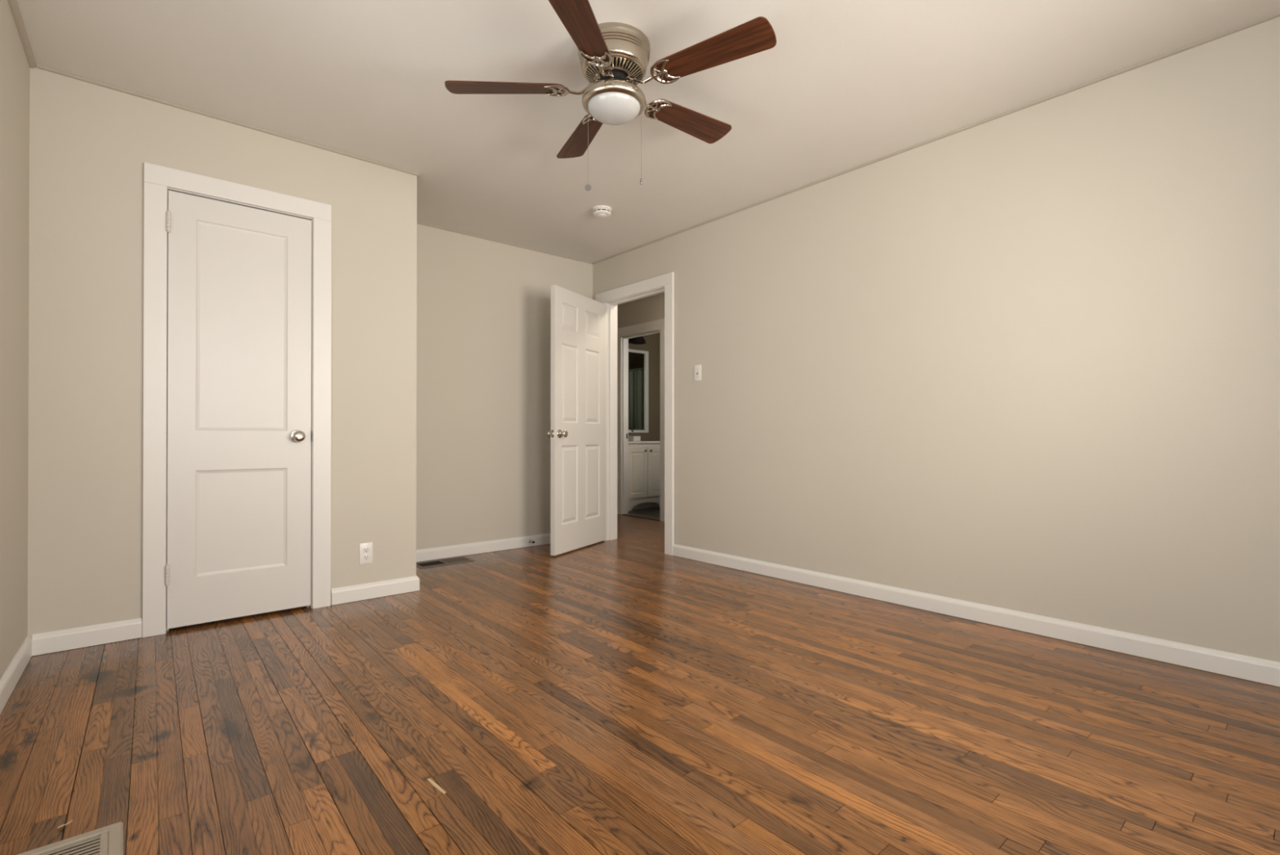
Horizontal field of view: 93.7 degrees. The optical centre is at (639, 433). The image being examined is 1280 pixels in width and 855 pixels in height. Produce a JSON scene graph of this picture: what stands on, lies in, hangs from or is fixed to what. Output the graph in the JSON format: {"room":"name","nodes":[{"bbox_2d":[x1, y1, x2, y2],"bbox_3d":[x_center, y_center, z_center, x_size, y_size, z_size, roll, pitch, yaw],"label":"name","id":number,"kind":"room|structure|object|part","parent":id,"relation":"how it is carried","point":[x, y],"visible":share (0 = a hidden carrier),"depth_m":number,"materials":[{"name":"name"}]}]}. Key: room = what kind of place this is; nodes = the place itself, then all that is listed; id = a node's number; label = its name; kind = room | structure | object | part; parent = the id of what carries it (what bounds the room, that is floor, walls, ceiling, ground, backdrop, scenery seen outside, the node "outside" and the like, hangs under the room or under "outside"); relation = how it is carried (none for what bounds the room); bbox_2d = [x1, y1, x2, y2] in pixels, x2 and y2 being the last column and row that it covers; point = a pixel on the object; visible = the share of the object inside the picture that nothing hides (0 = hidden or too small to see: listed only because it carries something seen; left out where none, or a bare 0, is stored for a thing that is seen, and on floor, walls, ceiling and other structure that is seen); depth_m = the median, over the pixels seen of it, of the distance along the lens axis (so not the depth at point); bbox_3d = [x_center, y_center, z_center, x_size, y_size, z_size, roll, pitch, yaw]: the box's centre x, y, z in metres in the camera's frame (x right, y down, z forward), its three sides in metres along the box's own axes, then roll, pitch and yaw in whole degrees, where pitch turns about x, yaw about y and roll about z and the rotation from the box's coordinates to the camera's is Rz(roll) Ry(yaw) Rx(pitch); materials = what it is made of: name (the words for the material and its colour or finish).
{"room":"empty bedroom","nodes":[
{"label":"empty bedroom","id":0,"kind":"room"},
{"bbox_2d":[0,0,29,678],"bbox_3d":[-1.433,-0.310,1.030,0.141,2.440,5.300,0,0,-39],"label":"wall","id":1,"kind":"structure","parent":0,"point":[14,64],"depth_m":2.19,"materials":[{"name":"beige paint"}]},
{"bbox_2d":[0,635,31,714],"bbox_3d":[-1.163,0.866,0.817,0.014,0.087,4.265,0,0,-39],"label":"baseboard","id":2,"kind":"structure","parent":1,"relation":"attached to","point":[11,677],"depth_m":2.17,"materials":[{"name":"white paint"}]},
{"bbox_2d":[7,0,36,68],"bbox_3d":[-1.161,-1.520,0.827,0.020,0.020,4.265,0,0,-39],"label":"trim","id":3,"kind":"structure","parent":1,"relation":"attached to","point":[13,4],"depth_m":2.26,"materials":[{"name":"paint"}]},
{"bbox_2d":[27,66,417,637],"bbox_3d":[-1.954,-0.303,3.026,1.617,2.440,0.105,0,0,-41],"label":"wall","id":4,"kind":"structure","parent":0,"point":[90,144],"depth_m":2.67,"materials":[{"name":"beige paint"}]},
{"bbox_2d":[31,617,142,656],"bbox_3d":[-2.369,0.872,2.583,0.348,0.087,0.014,0,0,-41],"label":"baseboard","id":5,"kind":"structure","parent":4,"relation":"attached to","point":[51,642],"depth_m":2.57,"materials":[{"name":"white paint"}]},
{"bbox_2d":[36,64,419,176],"bbox_3d":[-2.152,-1.516,3.300,1.589,0.012,0.796,0,0,-41],"label":"trim","id":6,"kind":"structure","parent":4,"relation":"attached to","point":[38,66],"depth_m":2.87,"materials":[{"name":"paint"}]},
{"bbox_2d":[142,161,331,637],"bbox_3d":[-1.960,-0.151,2.973,0.773,2.136,0.167,0,0,-41],"label":"door","id":7,"kind":"structure","parent":4,"relation":"in","point":[237,327],"depth_m":2.93,"materials":[{"name":"white paint"}]},
{"bbox_3d":[-1.754,0.015,3.083,0.065,0.065,0.066,0,0,-41],"label":"knob","id":8,"kind":"part","parent":7,"relation":"part of","materials":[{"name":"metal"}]},
{"bbox_2d":[359,542,373,564],"bbox_3d":[-1.517,0.663,3.326,0.070,0.114,0.008,0,0,-41],"label":"wall outlet","id":9,"kind":"object","parent":4,"relation":"attached to","point":[366,549],"visible":1,"depth_m":3.32,"materials":[{"name":"white plastic"}]},
{"bbox_2d":[363,553,369,559],"bbox_3d":[-1.517,0.682,3.325,0.034,0.034,0.005,0,0,-41],"label":"receptacle","id":10,"kind":"object","parent":9,"relation":"attached to","point":[366,556],"depth_m":3.32,"materials":[{"name":"white plastic"}]},
{"bbox_2d":[363,546,369,552],"bbox_3d":[-1.517,0.643,3.326,0.034,0.034,0.005,0,0,-41],"label":"receptacle","id":11,"kind":"object","parent":9,"relation":"attached to","point":[366,548],"depth_m":3.32,"materials":[{"name":"white plastic"}]},
{"bbox_2d":[416,223,592,549],"bbox_3d":[-1.881,-0.299,4.138,3.777,2.440,0.102,0,0,-41],"label":"wall","id":12,"kind":"structure","parent":0,"point":[483,306],"depth_m":4.65,"materials":[{"name":"beige paint"}]},
{"bbox_2d":[416,533,550,562],"bbox_3d":[-1.127,0.880,4.713,1.849,0.087,0.014,0,0,-41],"label":"baseboard","id":13,"kind":"structure","parent":12,"relation":"attached to","point":[449,551],"depth_m":4.62,"materials":[{"name":"white paint"}]},
{"bbox_2d":[417,222,591,263],"bbox_3d":[-1.122,-1.511,4.729,1.840,0.010,0.010,0,0,-41],"label":"trim","id":14,"kind":"structure","parent":12,"relation":"attached to","point":[419,223],"depth_m":4.74,"materials":[{"name":"paint"}]},
{"bbox_2d":[0,506,1279,854],"bbox_3d":[0.398,0.952,4.002,7.350,0.060,7.270,0,0,-41],"label":"floor","id":15,"kind":"structure","parent":0,"point":[623,695],"depth_m":1.85,"materials":[{"name":"brown wood"}]},
{"bbox_2d":[57,819,72,828],"bbox_3d":[-1.333,0.906,1.392,0.010,0.006,0.028,0,0,29],"label":"floor scratch","id":16,"kind":"object","parent":15,"relation":"on","point":[72,820],"visible":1,"depth_m":1.39},
{"bbox_2d":[17,821,123,854],"bbox_3d":[-1.259,0.907,1.231,0.302,0.007,0.200,0,0,-41],"label":"floor vent","id":17,"kind":"object","parent":15,"relation":"in","point":[108,839],"visible":1,"depth_m":1.32,"materials":[{"name":"beige metal"}]},
{"bbox_3d":[-1.169,0.908,1.309,0.013,0.005,0.148,0,0,-41],"label":"plate","id":18,"kind":"part","parent":17,"relation":"part of","materials":[{"name":"beige metal"}]},
{"bbox_2d":[426,777,445,793],"bbox_3d":[-0.527,0.912,1.554,0.094,0.001,0.010,0,0,43],"label":"wood splinter","id":19,"kind":"object","parent":15,"relation":"on","point":[435,784],"visible":1,"depth_m":1.55,"materials":[{"name":"beige wood"}]},
{"bbox_2d":[416,555,475,568],"bbox_3d":[-1.407,0.919,4.293,0.395,0.005,0.185,0,0,-41],"label":"floor vent","id":20,"kind":"object","parent":15,"relation":"in","point":[457,559],"visible":0.97,"depth_m":4.29,"materials":[{"name":"beige metal"}]},
{"bbox_2d":[628,440,660,511],"bbox_3d":[-0.052,0.515,7.561,0.674,0.838,0.499,0,0,-41],"label":"bathroom vanity","id":21,"kind":"object","parent":15,"relation":"on","point":[644,456],"visible":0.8,"depth_m":7.37,"materials":[{"name":"white wood"}]},
{"bbox_3d":[-0.034,0.477,7.295,0.315,0.612,0.018,0,0,-41],"label":"vanity door","id":22,"kind":"part","parent":21,"relation":"part of","materials":[{"name":"white wood"}]},
{"bbox_2d":[628,440,660,444],"bbox_3d":[-0.060,0.112,7.571,0.674,0.030,0.474,0,0,-41],"label":"countertop","id":23,"kind":"structure","parent":21,"relation":"on","point":[629,442],"depth_m":7.35,"materials":[{"name":"stone"}]},
{"bbox_2d":[629,435,640,440],"bbox_3d":[-0.064,0.065,7.621,0.120,0.062,0.080,0,0,-41],"label":"tissue box","id":24,"kind":"object","parent":23,"relation":"on","point":[631,437],"visible":0.94,"depth_m":7.59,"materials":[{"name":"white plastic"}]},
{"bbox_3d":[0.208,0.478,7.505,0.315,0.612,0.018,0,0,-41],"label":"vanity door","id":25,"kind":"part","parent":21,"relation":"part of","materials":[{"name":"white wood"}]},
{"bbox_2d":[617,292,664,328],"bbox_3d":[0.932,-0.292,5.674,0.085,2.440,5.450,0,0,-41],"label":"wall","id":26,"kind":"structure","parent":0,"point":[651,308],"depth_m":6.67,"materials":[{"name":"beige paint"}]},
{"bbox_2d":[617,318,664,520],"bbox_3d":[0.033,-0.143,6.693,0.108,2.148,0.846,0,0,-41],"label":"door frame","id":27,"kind":"structure","parent":26,"relation":"in","point":[624,334],"depth_m":6.91,"materials":[{"name":"white paint"}]},
{"bbox_2d":[621,513,660,519],"bbox_3d":[0.042,0.928,6.691,0.120,0.006,0.646,0,0,-41],"label":"threshold","id":28,"kind":"object","parent":26,"relation":"attached to","point":[628,514],"depth_m":6.69,"materials":[{"name":"brown wood"}]},
{"bbox_2d":[628,333,660,440],"bbox_3d":[0.178,-0.283,8.163,2.036,2.440,0.100,0,0,-41],"label":"wall","id":29,"kind":"structure","parent":0,"point":[652,344],"depth_m":8.10,"materials":[{"name":"brown paint"}]},
{"bbox_2d":[628,336,645,344],"bbox_3d":[-0.031,-1.229,7.776,0.215,0.122,0.215,0,0,-41],"label":"vanity light","id":30,"kind":"object","parent":29,"relation":"attached to","point":[636,340],"visible":0.64,"depth_m":7.72,"materials":[{"name":"brown metal"}]},
{"bbox_2d":[628,348,648,432],"bbox_3d":[-0.162,-0.552,7.783,0.710,1.085,0.028,0,0,-41],"label":"wall mirror","id":31,"kind":"object","parent":29,"relation":"attached to","point":[637,359],"visible":0.51,"depth_m":7.90,"materials":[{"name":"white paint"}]},
{"bbox_2d":[16,0,1279,262],"bbox_3d":[0.406,-1.558,3.964,7.400,0.080,7.550,0,0,-41],"label":"ceiling","id":32,"kind":"structure","parent":0,"point":[844,85],"depth_m":2.58,"materials":[{"name":"paint"}]},
{"bbox_2d":[592,204,612,217],"bbox_3d":[-0.257,-1.492,4.064,0.132,0.053,0.132,0,0,-41],"label":"smoke detector","id":33,"kind":"object","parent":32,"relation":"attached to","point":[600,211],"visible":1,"depth_m":4.03,"materials":[{"name":"white plastic"}]},
{"bbox_2d":[444,0,776,191],"bbox_3d":[-0.065,-1.246,2.398,1.198,0.557,1.251,0,0,-41],"label":"ceiling fan","id":34,"kind":"object","parent":32,"relation":"hanging from","point":[614,57],"visible":1,"depth_m":2.27,"materials":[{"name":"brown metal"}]},
{"bbox_3d":[-0.522,-1.340,2.332,0.451,0.006,0.139,-2,13,-5],"label":"blade","id":35,"kind":"part","parent":34,"relation":"part of","materials":[{"name":"brown wood"}]},
{"bbox_3d":[-0.262,-1.358,2.352,0.220,0.058,0.116,-2,13,-5],"label":"blade arm","id":36,"kind":"part","parent":34,"relation":"part of","materials":[{"name":"metal"}]},
{"bbox_3d":[-0.198,-1.341,1.957,0.139,0.006,0.451,11,4,13],"label":"blade","id":37,"kind":"part","parent":34,"relation":"part of","materials":[{"name":"brown wood"}]},
{"bbox_3d":[-0.266,-1.359,2.756,0.139,0.006,0.451,-15,6,-22],"label":"blade","id":38,"kind":"part","parent":34,"relation":"part of","materials":[{"name":"brown wood"}]},
{"bbox_3d":[-0.207,-1.151,2.395,0.002,0.318,0.002,0,0,-11],"label":"pull chain","id":39,"kind":"part","parent":34,"relation":"part of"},
{"bbox_3d":[-0.166,-1.365,2.514,0.116,0.058,0.220,-15,6,-22],"label":"blade arm","id":40,"kind":"part","parent":34,"relation":"part of","materials":[{"name":"metal"}]},
{"bbox_3d":[-0.137,-1.358,2.211,0.116,0.058,0.220,11,4,13],"label":"blade arm","id":41,"kind":"part","parent":34,"relation":"part of","materials":[{"name":"metal"}]},
{"bbox_3d":[-0.102,-1.265,2.367,0.208,0.056,0.208,0,0,-41],"label":"lamp shade","id":42,"kind":"part","parent":34,"relation":"part of","materials":[{"name":"white glass"}]},
{"bbox_3d":[0.005,-1.163,2.387,0.002,0.296,0.002,0,0,-11],"label":"pull chain","id":43,"kind":"part","parent":34,"relation":"part of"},
{"bbox_3d":[0.036,-1.366,2.285,0.220,0.058,0.116,-1,-10,31],"label":"blade arm","id":44,"kind":"part","parent":34,"relation":"part of","materials":[{"name":"metal"}]},
{"bbox_3d":[0.018,-1.370,2.473,0.220,0.058,0.116,-3,-10,-41],"label":"blade arm","id":45,"kind":"part","parent":34,"relation":"part of","materials":[{"name":"metal"}]},
{"bbox_3d":[0.217,-1.371,2.643,0.451,0.006,0.139,-3,-10,-41],"label":"blade","id":46,"kind":"part","parent":34,"relation":"part of","materials":[{"name":"brown wood"}]},
{"bbox_3d":[0.259,-1.361,2.149,0.451,0.006,0.139,-1,-10,31],"label":"blade","id":47,"kind":"part","parent":34,"relation":"part of","materials":[{"name":"brown wood"}]},
{"bbox_2d":[592,16,1279,662],"bbox_3d":[0.594,-0.297,4.255,0.115,2.440,7.150,0,0,-41],"label":"wall","id":48,"kind":"structure","parent":0,"point":[1027,360],"depth_m":2.79,"materials":[{"name":"beige paint"}]},
{"bbox_2d":[546,271,674,555],"bbox_3d":[-0.290,-0.149,4.721,0.877,2.146,0.972,0,0,-41],"label":"door","id":49,"kind":"structure","parent":48,"relation":"in","point":[582,433],"depth_m":4.78,"materials":[{"name":"white paint"}]},
{"bbox_3d":[-0.672,0.002,4.564,0.066,0.065,0.065,0,0,27],"label":"knob","id":50,"kind":"part","parent":49,"relation":"part of","materials":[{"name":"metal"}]},
{"bbox_3d":[-0.579,0.002,4.518,0.066,0.065,0.065,0,0,27],"label":"knob","id":51,"kind":"part","parent":49,"relation":"part of","materials":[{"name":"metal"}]},
{"bbox_3d":[-0.016,-0.148,4.958,0.152,2.146,0.972,0,0,-41],"label":"casing","id":52,"kind":"part","parent":49,"relation":"part of","materials":[{"name":"white paint"}]},
{"bbox_2d":[693,364,701,381],"bbox_3d":[0.414,-0.440,4.361,0.018,0.115,0.070,0,0,-41],"label":"light switch","id":53,"kind":"object","parent":48,"relation":"attached to","point":[697,368],"visible":1,"depth_m":4.36,"materials":[{"name":"white plastic"}]},
{"bbox_2d":[591,11,1279,264],"bbox_3d":[1.231,-1.514,3.428,0.012,0.012,5.059,0,0,-41],"label":"trim","id":54,"kind":"structure","parent":48,"relation":"attached to","point":[1276,15],"depth_m":2.85,"materials":[{"name":"paint"}]},
{"bbox_2d":[672,543,1279,687],"bbox_3d":[1.570,0.875,3.025,0.014,0.087,4.018,0,0,-41],"label":"baseboard","id":55,"kind":"structure","parent":48,"relation":"attached to","point":[1260,670],"depth_m":2.77,"materials":[{"name":"white paint"}]},
{"bbox_3d":[-1.643,-0.300,3.822,0.105,2.440,0.689,0,0,-41],"label":"wall","id":56,"kind":"structure","parent":0,"visible":0},
{"bbox_2d":[330,575,419,604],"bbox_3d":[-1.727,0.876,3.657,0.470,0.087,0.796,0,0,-41],"label":"baseboard","id":57,"kind":"structure","parent":56,"relation":"attached to","point":[340,595],"depth_m":3.35,"materials":[{"name":"white paint"}]}
]}

